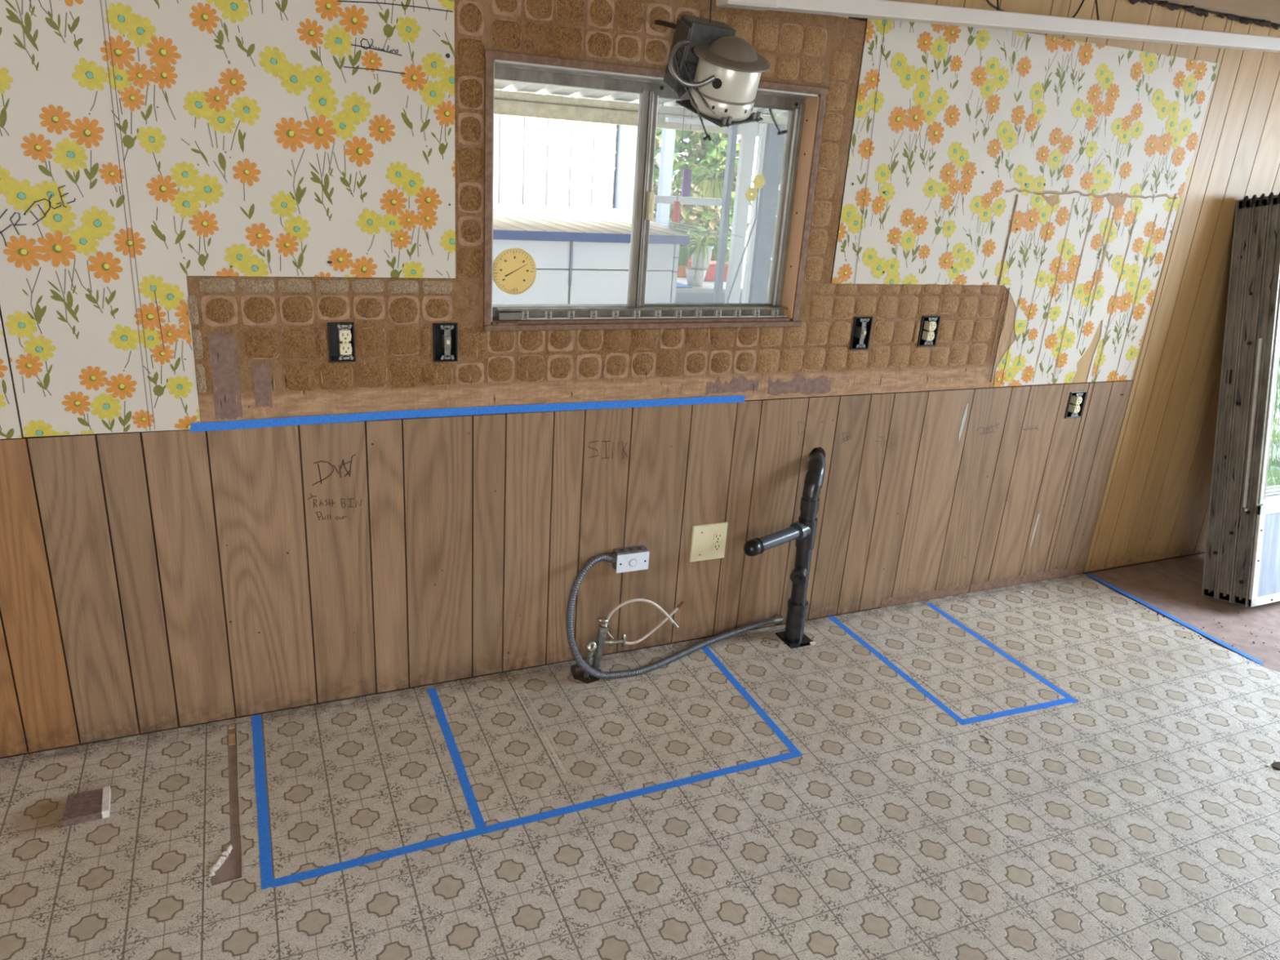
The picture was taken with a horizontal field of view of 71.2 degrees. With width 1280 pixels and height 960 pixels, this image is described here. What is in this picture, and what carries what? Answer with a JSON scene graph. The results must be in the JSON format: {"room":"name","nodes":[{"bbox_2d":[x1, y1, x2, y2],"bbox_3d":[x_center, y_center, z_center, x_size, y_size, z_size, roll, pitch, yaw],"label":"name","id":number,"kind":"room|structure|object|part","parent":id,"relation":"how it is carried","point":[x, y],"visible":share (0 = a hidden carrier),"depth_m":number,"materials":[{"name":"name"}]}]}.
{"room":"kitchen under renovation","nodes":[
{"label":"kitchen under renovation","id":0,"kind":"room"},
{"bbox_2d":[0,0,1279,758],"bbox_3d":[0.036,-0.591,2.806,8.400,2.565,0.105,-5,22,-23],"label":"wall","id":1,"kind":"structure","parent":0,"point":[191,191],"depth_m":2.71,"materials":[{"name":"brown wood"}]},
{"bbox_2d":[0,330,22,439],"bbox_3d":[-1.796,-0.726,1.829,0.694,1.387,0.001,-5,22,-23],"label":"print","id":2,"kind":"object","parent":1,"relation":"attached to","point":[11,393],"depth_m":2.16},
{"bbox_2d":[0,0,455,436],"bbox_3d":[-0.986,-0.798,2.183,1.072,1.385,0.001,-5,22,-23],"label":"print","id":3,"kind":"object","parent":1,"relation":"attached to","point":[191,191],"depth_m":2.22},
{"bbox_2d":[326,322,355,362],"bbox_3d":[-0.823,-0.383,2.454,0.070,0.109,0.066,-5,22,-23],"label":"wall socket","id":4,"kind":"object","parent":1,"relation":"attached to","point":[340,335],"visible":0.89,"depth_m":2.44,"materials":[{"name":"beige plastic"}]},
{"bbox_2d":[337,328,351,341],"bbox_3d":[-0.805,-0.396,2.436,0.031,0.030,0.030,-5,22,-23],"label":"outlet","id":5,"kind":"object","parent":4,"relation":"attached to","point":[344,335],"depth_m":2.42,"materials":[{"name":"beige plastic"}]},
{"bbox_2d":[338,342,351,355],"bbox_3d":[-0.808,-0.361,2.449,0.031,0.030,0.030,-5,22,-23],"label":"outlet","id":6,"kind":"object","parent":4,"relation":"attached to","point":[345,348],"depth_m":2.44,"materials":[{"name":"beige plastic"}]},
{"bbox_2d":[432,322,457,362],"bbox_3d":[-0.564,-0.400,2.566,0.070,0.111,0.071,-5,22,-23],"label":"light switch","id":7,"kind":"object","parent":1,"relation":"attached to","point":[445,335],"visible":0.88,"depth_m":2.56,"materials":[{"name":"black plastic"}]},
{"bbox_2d":[441,333,450,348],"bbox_3d":[-0.555,-0.397,2.561,0.019,0.036,0.038,-5,22,-23],"label":"switch","id":8,"kind":"object","parent":7,"relation":"attached to","point":[446,338],"depth_m":2.54,"materials":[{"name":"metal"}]},
{"bbox_2d":[189,395,745,431],"bbox_3d":[-0.414,-0.209,2.683,1.687,0.031,0.001,-5,22,-23],"label":"tape","id":9,"kind":"object","parent":1,"relation":"attached to","point":[342,418],"visible":1,"depth_m":2.62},
{"bbox_2d":[606,545,648,573],"bbox_3d":[-0.047,0.269,3.023,0.150,0.072,0.048,-5,22,-23],"label":"junction box","id":10,"kind":"object","parent":1,"relation":"attached to","point":[626,559],"visible":0.99,"depth_m":3.01,"materials":[{"name":"metal"}]},
{"bbox_2d":[483,48,828,331],"bbox_3d":[0.047,-0.837,2.711,1.086,0.736,0.134,-5,22,-23],"label":"window","id":11,"kind":"structure","parent":1,"relation":"in","point":[805,105],"depth_m":2.74,"materials":[{"name":"metal"}]},
{"bbox_2d":[493,248,536,294],"bbox_3d":[-0.374,-0.620,2.653,0.136,0.136,0.019,-5,22,-23],"label":"thermometer","id":12,"kind":"object","parent":11,"relation":"attached to","point":[514,269],"visible":0.95,"depth_m":2.65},
{"bbox_3d":[0.037,-0.528,2.817,1.000,0.032,0.034,-5,22,-23],"label":"blind rail","id":13,"kind":"part","parent":11,"relation":"part of","materials":[{"name":"metal"}]},
{"bbox_3d":[0.018,-0.511,2.830,1.035,0.012,0.104,-5,22,-23],"label":"sill","id":14,"kind":"part","parent":11,"relation":"part of","materials":[{"name":"silver metal"}]},
{"bbox_3d":[0.246,-0.866,2.839,0.482,0.630,0.024,-5,22,-23],"label":"sash rail","id":15,"kind":"part","parent":11,"relation":"part of","materials":[{"name":"metal"}]},
{"bbox_2d":[688,521,728,562],"bbox_3d":[0.244,0.221,3.163,0.138,0.137,0.011,-5,22,-23],"label":"socket plate","id":16,"kind":"object","parent":1,"relation":"attached to","point":[708,542],"visible":1,"depth_m":3.16,"materials":[{"name":"beige plastic"}]},
{"bbox_2d":[712,542,720,551],"bbox_3d":[0.274,0.238,3.180,0.032,0.031,0.003,-5,22,-23],"label":"outlet","id":17,"kind":"object","parent":16,"relation":"attached to","point":[716,546],"depth_m":3.18,"materials":[{"name":"beige plastic"}]},
{"bbox_2d":[713,532,722,540],"bbox_3d":[0.277,0.201,3.166,0.032,0.031,0.003,-5,22,-23],"label":"outlet","id":18,"kind":"object","parent":16,"relation":"attached to","point":[717,535],"depth_m":3.16,"materials":[{"name":"beige plastic"}]},
{"bbox_2d":[849,316,873,349],"bbox_3d":[0.765,-0.521,3.145,0.078,0.115,0.071,-5,22,-23],"label":"light switch","id":19,"kind":"object","parent":1,"relation":"attached to","point":[862,326],"visible":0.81,"depth_m":3.14,"materials":[{"name":"black plastic"}]},
{"bbox_2d":[854,326,866,338],"bbox_3d":[0.774,-0.519,3.140,0.019,0.036,0.038,-5,22,-23],"label":"switch","id":20,"kind":"object","parent":19,"relation":"attached to","point":[860,331],"depth_m":3.13,"materials":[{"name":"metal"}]},
{"bbox_2d":[916,315,940,346],"bbox_3d":[1.039,-0.549,3.266,0.082,0.111,0.066,-5,22,-23],"label":"wall socket","id":21,"kind":"object","parent":1,"relation":"attached to","point":[929,327],"visible":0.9,"depth_m":3.25,"materials":[{"name":"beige plastic"}]},
{"bbox_2d":[921,330,934,340],"bbox_3d":[1.052,-0.527,3.260,0.031,0.030,0.030,-5,22,-23],"label":"outlet","id":22,"kind":"object","parent":21,"relation":"attached to","point":[926,335],"depth_m":3.25,"materials":[{"name":"beige plastic"}]},
{"bbox_2d":[923,320,936,330],"bbox_3d":[1.055,-0.561,3.248,0.031,0.030,0.030,-5,22,-23],"label":"outlet","id":23,"kind":"object","parent":21,"relation":"attached to","point":[928,325],"depth_m":3.24,"materials":[{"name":"beige plastic"}]},
{"bbox_2d":[831,18,1219,386],"bbox_3d":[1.404,-0.933,3.256,1.629,1.223,0.001,-5,22,-23],"label":"print","id":24,"kind":"object","parent":1,"relation":"attached to","point":[1027,193],"depth_m":3.21},
{"bbox_2d":[1064,391,1087,418],"bbox_3d":[1.790,-0.319,3.711,0.090,0.112,0.066,-5,22,-23],"label":"wall socket","id":25,"kind":"object","parent":1,"relation":"attached to","point":[1076,402],"visible":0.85,"depth_m":3.69,"materials":[{"name":"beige plastic"}]},
{"bbox_2d":[1067,404,1079,413],"bbox_3d":[1.802,-0.296,3.705,0.031,0.030,0.030,-5,22,-23],"label":"outlet","id":26,"kind":"object","parent":25,"relation":"attached to","point":[1073,408],"depth_m":3.70,"materials":[{"name":"beige plastic"}]},
{"bbox_2d":[1070,395,1082,404],"bbox_3d":[1.804,-0.331,3.692,0.031,0.030,0.030,-5,22,-23],"label":"outlet","id":27,"kind":"object","parent":25,"relation":"attached to","point":[1076,399],"depth_m":3.68,"materials":[{"name":"beige plastic"}]},
{"bbox_2d":[1200,191,1279,607],"bbox_3d":[2.864,-0.341,3.869,0.798,1.694,0.537,-5,22,-23],"label":"door","id":28,"kind":"structure","parent":1,"relation":"in","point":[1242,559],"depth_m":3.72,"materials":[{"name":"wood"}]},
{"bbox_3d":[2.837,-0.345,3.936,0.793,1.654,0.396,-5,22,-23],"label":"track frame","id":29,"kind":"part","parent":28,"relation":"part of","materials":[{"name":"wood"}]},
{"bbox_3d":[2.865,-0.336,3.879,0.789,1.654,0.396,-5,22,-23],"label":"track frame","id":30,"kind":"part","parent":28,"relation":"part of","materials":[{"name":"metal"}]},
{"bbox_3d":[2.893,-0.327,3.822,0.783,1.654,0.396,-5,22,-23],"label":"track frame","id":31,"kind":"part","parent":28,"relation":"part of","materials":[{"name":"wood"}]},
{"bbox_3d":[2.922,0.290,3.889,0.776,0.428,0.099,-5,22,-23],"label":"screen frame","id":32,"kind":"part","parent":28,"relation":"part of","materials":[{"name":"metal"}]},
{"bbox_3d":[2.910,-0.532,3.761,0.768,1.228,0.257,-5,22,-23],"label":"pane rail","id":33,"kind":"part","parent":28,"relation":"part of","materials":[{"name":"metal"}]},
{"bbox_3d":[2.896,-0.533,3.779,0.690,1.162,0.242,-5,22,-23],"label":"glass pane","id":34,"kind":"part","parent":28,"relation":"part of","materials":[{"name":"clear glass"}]},
{"bbox_2d":[0,553,1279,959],"bbox_3d":[0.952,1.499,1.132,8.400,0.143,5.100,-5,22,-23],"label":"floor","id":35,"kind":"structure","parent":0,"point":[1137,818],"depth_m":2.42,"materials":[{"name":"tile"}]},
{"bbox_2d":[62,786,111,826],"bbox_3d":[-1.409,0.832,2.283,0.100,0.021,0.103,-5,22,-23],"label":"wood offcut","id":36,"kind":"object","parent":35,"relation":"on","point":[92,805],"visible":1,"depth_m":2.27,"materials":[{"name":"white paint"}]},
{"bbox_2d":[208,844,232,876],"bbox_3d":[-1.010,0.913,2.152,0.018,0.010,0.102,5,20,3],"label":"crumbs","id":37,"kind":"object","parent":35,"relation":"on","point":[220,861],"visible":1,"depth_m":2.15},
{"bbox_2d":[251,714,273,889],"bbox_3d":[-1.014,0.831,2.392,0.028,0.001,0.722,-5,22,-23],"label":"tape","id":38,"kind":"object","parent":35,"relation":"on","point":[264,846],"visible":1,"depth_m":2.34,"materials":[{"name":"blue plastic"}]},
{"bbox_2d":[426,687,485,828],"bbox_3d":[-0.542,0.789,2.600,0.026,0.001,0.687,-5,22,-23],"label":"tape","id":39,"kind":"object","parent":35,"relation":"on","point":[477,816],"visible":1,"depth_m":2.56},
{"bbox_2d":[269,751,799,888],"bbox_3d":[-0.197,0.886,2.397,1.479,0.001,0.030,-5,22,-24],"label":"tape","id":40,"kind":"object","parent":35,"relation":"on","point":[291,878],"visible":1,"depth_m":2.34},
{"bbox_2d":[583,640,596,679],"bbox_3d":[-0.176,0.643,3.004,0.049,0.229,0.030,11,21,18],"label":"pipe stub","id":41,"kind":"object","parent":35,"relation":"on","point":[588,660],"visible":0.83,"depth_m":2.97,"materials":[{"name":"metal"}]},
{"bbox_2d":[590,598,684,679],"bbox_3d":[-0.005,0.565,3.074,0.356,0.372,0.063,-5,22,-23],"label":"shutoff valve","id":42,"kind":"object","parent":35,"relation":"on","point":[601,641],"visible":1,"depth_m":3.01,"materials":[{"name":"metal"}]},
{"bbox_3d":[-0.124,0.481,2.980,0.036,0.049,0.043,21,26,39],"label":"handle","id":43,"kind":"part","parent":42,"relation":"part of","materials":[{"name":"metal"}]},
{"bbox_3d":[-0.065,0.542,3.014,0.029,0.057,0.021,-2,21,-16],"label":"handle","id":44,"kind":"part","parent":42,"relation":"part of","materials":[{"name":"metal"}]},
{"bbox_2d":[565,553,782,679],"bbox_3d":[0.157,0.435,3.109,0.874,0.411,0.153,-5,22,-23],"label":"conduit","id":45,"kind":"object","parent":35,"relation":"on","point":[776,620],"visible":1,"depth_m":3.01,"materials":[{"name":"metal"}]},
{"bbox_2d":[701,646,802,756],"bbox_3d":[0.350,0.713,2.980,0.027,0.001,0.693,-4,22,-22],"label":"tape","id":46,"kind":"object","parent":35,"relation":"on","point":[748,698],"visible":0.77,"depth_m":2.93,"materials":[{"name":"blue plastic"}]},
{"bbox_2d":[742,447,825,648],"bbox_3d":[0.544,0.291,3.190,0.185,0.736,0.441,18,24,34],"label":"drain pipe","id":47,"kind":"object","parent":35,"relation":"on","point":[803,531],"visible":1,"depth_m":3.19,"materials":[{"name":"black plastic"}]},
{"bbox_3d":[0.482,0.201,3.115,0.231,0.072,0.066,-12,25,-38],"label":"arm","id":48,"kind":"part","parent":47,"relation":"part of"},
{"bbox_2d":[828,616,964,724],"bbox_3d":[0.903,0.666,3.217,0.027,0.001,0.754,-5,22,-23],"label":"tape","id":49,"kind":"object","parent":35,"relation":"on","point":[937,702],"visible":1,"depth_m":3.17,"materials":[{"name":"blue plastic"}]},
{"bbox_2d":[926,603,1079,702],"bbox_3d":[1.345,0.637,3.381,0.028,0.001,0.753,-5,22,-23],"label":"tape","id":50,"kind":"object","parent":35,"relation":"on","point":[1061,692],"visible":1,"depth_m":3.34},
{"bbox_2d":[960,697,1072,724],"bbox_3d":[1.264,0.773,2.991,0.466,0.001,0.026,-4,21,-21],"label":"tape","id":51,"kind":"object","parent":35,"relation":"on","point":[998,714],"visible":1,"depth_m":2.99,"materials":[{"name":"blue plastic"}]},
{"bbox_2d":[1084,573,1264,664],"bbox_3d":[2.207,0.564,3.745,0.027,0.001,0.811,-5,22,-24],"label":"tape","id":52,"kind":"object","parent":35,"relation":"on","point":[1255,660],"visible":1,"depth_m":3.70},
{"bbox_2d":[1109,587,1257,666],"bbox_3d":[2.220,0.605,3.631,0.046,0.005,0.750,-6,22,-25],"label":"crumbs","id":53,"kind":"object","parent":35,"relation":"on","point":[1109,588],"visible":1,"depth_m":3.63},
{"bbox_2d":[1179,604,1279,662],"bbox_3d":[2.416,0.615,3.642,0.343,0.005,0.441,19,25,36],"label":"crumbs","id":54,"kind":"object","parent":35,"relation":"on","point":[1197,604],"visible":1,"depth_m":3.63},
{"bbox_2d":[1266,761,1279,769],"bbox_3d":[1.993,0.893,2.793,0.066,0.006,0.033,-5,22,-23],"label":"chip","id":55,"kind":"object","parent":35,"relation":"on","point":[1276,765],"visible":1,"depth_m":2.79,"materials":[{"name":"white paint"}]},
{"bbox_2d":[1128,0,1279,29],"bbox_3d":[1.127,-0.727,0.281,8.600,0.109,5.210,-5,22,-23],"label":"ceiling","id":56,"kind":"structure","parent":0,"point":[1262,13],"depth_m":3.20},
{"bbox_2d":[654,0,787,140],"bbox_3d":[0.202,-1.197,2.335,0.425,0.586,0.260,9,20,13],"label":"light fixture","id":57,"kind":"object","parent":56,"relation":"in","point":[722,70],"visible":1,"depth_m":2.33,"materials":[{"name":"silver metal"}]},
{"bbox_3d":[0.217,-1.000,2.419,0.177,0.091,0.170,20,26,38],"label":"mounting plate","id":58,"kind":"part","parent":57,"relation":"part of","materials":[{"name":"silver metal"}]},
{"bbox_2d":[715,0,1279,53],"bbox_3d":[1.375,-1.432,2.736,2.577,0.269,0.137,-5,22,-23],"label":"ceiling beam","id":59,"kind":"structure","parent":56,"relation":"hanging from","point":[887,10],"depth_m":2.56,"materials":[{"name":"wood"}]},
{"bbox_2d":[986,0,1084,17],"bbox_3d":[1.301,-1.574,2.929,0.439,0.137,0.019,-5,22,-23],"label":"loose cable","id":60,"kind":"object","parent":56,"relation":"hanging from","point":[987,1],"visible":0.3,"depth_m":2.99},
{"label":"outside","id":61,"kind":"structure","parent":0,"visible":0},
{"bbox_2d":[742,262,745,275],"bbox_3d":[3.331,-0.293,7.357,28.000,0.100,23.000,-5,22,-23],"label":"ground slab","id":62,"kind":"structure","parent":61,"point":[744,264],"depth_m":17.63,"materials":[{"name":"white concrete"}]},
{"bbox_2d":[493,85,638,213],"bbox_3d":[-2.961,-2.204,6.124,6.230,3.500,0.360,-5,22,-23],"label":"neighbouring building","id":63,"kind":"structure","parent":62,"relation":"on","point":[543,162],"depth_m":6.99,"materials":[{"name":"white"}]},
{"bbox_3d":[-1.173,-2.331,6.817,0.172,3.500,0.070,-5,22,-23],"label":"siding panel","id":64,"kind":"part","parent":63,"relation":"part of","materials":[{"name":"white"}]},
{"bbox_3d":[-1.000,-2.346,6.893,0.172,3.500,0.070,-5,22,-23],"label":"siding panel","id":65,"kind":"part","parent":63,"relation":"part of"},
{"bbox_3d":[-0.826,-2.361,6.968,0.172,3.500,0.070,-5,22,-23],"label":"siding panel","id":66,"kind":"part","parent":63,"relation":"part of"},
{"bbox_3d":[-0.652,-2.377,7.044,0.172,3.500,0.070,-5,22,-23],"label":"siding panel","id":67,"kind":"part","parent":63,"relation":"part of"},
{"bbox_3d":[-0.479,-2.392,7.120,0.172,3.500,0.070,-5,22,-23],"label":"siding panel","id":68,"kind":"part","parent":63,"relation":"part of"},
{"bbox_3d":[-0.305,-2.408,7.196,0.172,3.500,0.070,-5,22,-23],"label":"siding panel","id":69,"kind":"part","parent":63,"relation":"part of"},
{"bbox_3d":[-0.127,-2.410,7.238,0.130,3.500,0.120,-5,22,-23],"label":"corner post","id":70,"kind":"part","parent":63,"relation":"part of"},
{"bbox_2d":[492,203,742,304],"bbox_3d":[-0.923,-0.976,5.991,2.590,1.554,2.250,-5,22,-23],"label":"storage shed","id":71,"kind":"object","parent":62,"relation":"on","point":[580,255],"visible":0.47,"depth_m":5.00,"materials":[{"name":"white"}]},
{"bbox_3d":[-1.002,-0.599,4.868,1.248,1.400,0.035,-5,22,-23],"label":"door","id":72,"kind":"part","parent":71,"relation":"part of","materials":[{"name":"white"}]},
{"bbox_3d":[-0.380,-1.190,4.905,0.010,0.235,0.012,-5,22,-23],"label":"handle","id":73,"kind":"part","parent":71,"relation":"part of","materials":[{"name":"grey metal"}]},
{"bbox_3d":[-0.137,-0.675,5.245,0.618,1.400,0.035,-5,22,-23],"label":"door","id":74,"kind":"part","parent":71,"relation":"part of","materials":[{"name":"white"}]},
{"bbox_3d":[0.162,-0.656,5.396,0.035,1.500,0.050,-5,22,-23],"label":"corner trim","id":75,"kind":"part","parent":71,"relation":"part of","materials":[{"name":"white"}]},
{"bbox_2d":[678,244,697,265],"bbox_3d":[0.272,-1.485,5.749,0.124,0.189,0.186,19,25,36],"label":"watering can","id":76,"kind":"object","parent":71,"relation":"attached to","point":[684,250],"visible":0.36,"depth_m":5.70,"materials":[{"name":"green plastic"}]},
{"bbox_3d":[0.333,-1.468,5.773,0.086,0.102,0.020,-5,22,-23],"label":"spout","id":77,"kind":"part","parent":76,"relation":"part of","materials":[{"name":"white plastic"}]},
{"bbox_2d":[493,80,788,138],"bbox_3d":[0.146,-0.968,4.578,9.074,2.641,2.960,-5,22,-23],"label":"awning","id":78,"kind":"object","parent":62,"relation":"on","point":[556,104],"visible":0.09,"depth_m":5.42,"materials":[{"name":"metal"}]},
{"bbox_2d":[671,107,684,222],"bbox_3d":[0.221,-1.767,4.791,0.044,0.735,0.044,-5,22,-23],"label":"bird feeder","id":79,"kind":"object","parent":78,"relation":"hanging from","point":[677,204],"visible":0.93,"depth_m":4.88,"materials":[{"name":"red plastic"}]},
{"bbox_2d":[680,111,692,196],"bbox_3d":[0.311,-2.087,5.705,0.055,0.555,0.020,-5,22,-23],"label":"hanging banner","id":80,"kind":"object","parent":78,"relation":"hanging from","point":[686,173],"visible":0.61,"depth_m":5.75,"materials":[{"name":"fabric"}]},
{"bbox_2d":[689,133,737,208],"bbox_3d":[0.489,-2.025,5.918,0.358,0.514,0.376,-5,22,-23],"label":"spider plant","id":81,"kind":"object","parent":78,"relation":"hanging from","point":[713,184],"visible":0.84,"depth_m":5.90,"materials":[{"name":"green plant"}]},
{"bbox_3d":[0.490,-1.920,5.961,0.159,0.150,0.159,-5,22,-23],"label":"pot","id":82,"kind":"part","parent":81,"relation":"part of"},
{"bbox_2d":[655,102,675,227],"bbox_3d":[0.180,-2.070,7.681,0.090,2.600,0.080,-5,22,-23],"label":"fence post","id":83,"kind":"object","parent":62,"relation":"on","point":[668,136],"visible":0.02,"depth_m":7.46,"materials":[{"name":"white wood"}]},
{"bbox_2d":[612,177,730,261],"bbox_3d":[0.228,-1.943,8.518,1.428,1.805,0.795,-5,22,-23],"label":"shrub","id":84,"kind":"object","parent":62,"relation":"on","point":[684,215],"visible":0.1,"depth_m":8.30,"materials":[{"name":"green plant"}]},
{"bbox_2d":[612,103,752,262],"bbox_3d":[0.037,-2.888,9.353,2.588,3.283,1.163,-5,22,-23],"label":"tree","id":85,"kind":"object","parent":62,"relation":"on","point":[700,148],"visible":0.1,"depth_m":9.14,"materials":[{"name":"green plant"}]},
{"bbox_2d":[653,117,786,303],"bbox_3d":[0.424,-1.155,5.793,0.920,2.200,0.090,-5,22,-23],"label":"porch post","id":86,"kind":"object","parent":62,"relation":"on","point":[770,151],"visible":0.4,"depth_m":5.67,"materials":[{"name":"white wood"}]},
{"bbox_3d":[0.273,-1.725,5.513,0.515,0.044,0.040,-5,22,-23],"label":"rail","id":87,"kind":"part","parent":86,"relation":"part of","materials":[{"name":"white wood"}]},
{"bbox_3d":[0.354,-2.146,5.361,0.430,0.025,0.040,-5,22,-23],"label":"rail","id":88,"kind":"part","parent":86,"relation":"part of","materials":[{"name":"white wood"}]},
{"bbox_3d":[0.500,-1.154,5.805,0.040,2.200,0.050,-5,22,-23],"label":"post","id":89,"kind":"part","parent":86,"relation":"part of","materials":[{"name":"white wood"}]},
{"bbox_3d":[0.604,-1.171,5.871,0.085,2.200,0.050,-5,22,-23],"label":"post","id":90,"kind":"part","parent":86,"relation":"part of","materials":[{"name":"white wood"}]},
{"bbox_3d":[0.697,-1.186,5.932,0.025,2.200,0.050,-5,22,-23],"label":"post","id":91,"kind":"part","parent":86,"relation":"part of","materials":[{"name":"white wood"}]},
{"bbox_3d":[0.781,-1.194,5.969,0.120,2.200,0.050,-5,22,-23],"label":"post","id":92,"kind":"part","parent":86,"relation":"part of","materials":[{"name":"white wood"}]},
{"bbox_2d":[675,275,768,303],"bbox_3d":[0.487,-0.885,6.604,1.200,1.150,0.700,-5,22,-23],"label":"patio table","id":93,"kind":"object","parent":62,"relation":"on","point":[704,294],"visible":0.02,"depth_m":6.03,"materials":[{"name":"white"}]},
{"bbox_2d":[676,257,690,277],"bbox_3d":[0.288,-1.577,6.518,0.130,0.179,0.130,-5,22,-23],"label":"plastic tub","id":94,"kind":"object","parent":93,"relation":"on","point":[682,273],"visible":0.09,"depth_m":6.48,"materials":[{"name":"plastic"}]},
{"bbox_2d":[675,281,692,288],"bbox_3d":[0.148,-1.363,6.155,0.240,0.007,0.470,-5,22,-23],"label":"mat","id":95,"kind":"object","parent":93,"relation":"on","point":[679,285],"visible":0.26,"depth_m":6.00,"materials":[{"name":"blue fabric"}]},
{"bbox_2d":[685,267,706,286],"bbox_3d":[0.381,-1.389,6.120,0.150,0.110,0.150,-5,22,-23],"label":"pot","id":96,"kind":"object","parent":93,"relation":"on","point":[697,281],"visible":0.93,"depth_m":6.08,"materials":[{"name":"white ceramic"}]},
{"bbox_2d":[677,232,728,280],"bbox_3d":[0.401,-1.535,6.086,0.368,0.321,0.403,13,22,23],"label":"spider plant","id":97,"kind":"object","parent":96,"relation":"on","point":[701,256],"visible":0.8,"depth_m":6.03,"materials":[{"name":"green plant"}]},
{"bbox_3d":[0.417,-1.522,6.084,0.159,0.150,0.159,-5,22,-23],"label":"pot","id":98,"kind":"part","parent":97,"relation":"part of","materials":[{"name":"white ceramic"}]},
{"bbox_2d":[688,260,728,281],"bbox_3d":[0.506,-1.511,6.459,0.280,0.124,0.180,-5,22,-23],"label":"plastic tub","id":99,"kind":"object","parent":93,"relation":"on","point":[710,273],"visible":0.18,"depth_m":6.39,"materials":[{"name":"plastic"}]},
{"bbox_2d":[726,174,765,303],"bbox_3d":[0.553,-0.960,5.723,0.339,1.900,0.016,-5,22,-23],"label":"flower","id":100,"kind":"object","parent":62,"relation":"on","point":[753,191],"visible":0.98,"depth_m":5.48,"materials":[{"name":"yellow plant"}]},
{"bbox_2d":[768,114,785,278],"bbox_3d":[2.627,-3.483,10.577,2.913,4.266,1.354,-5,22,-23],"label":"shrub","id":101,"kind":"object","parent":62,"relation":"on","point":[775,115],"visible":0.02,"depth_m":10.19,"materials":[{"name":"green plant"}]}
]}

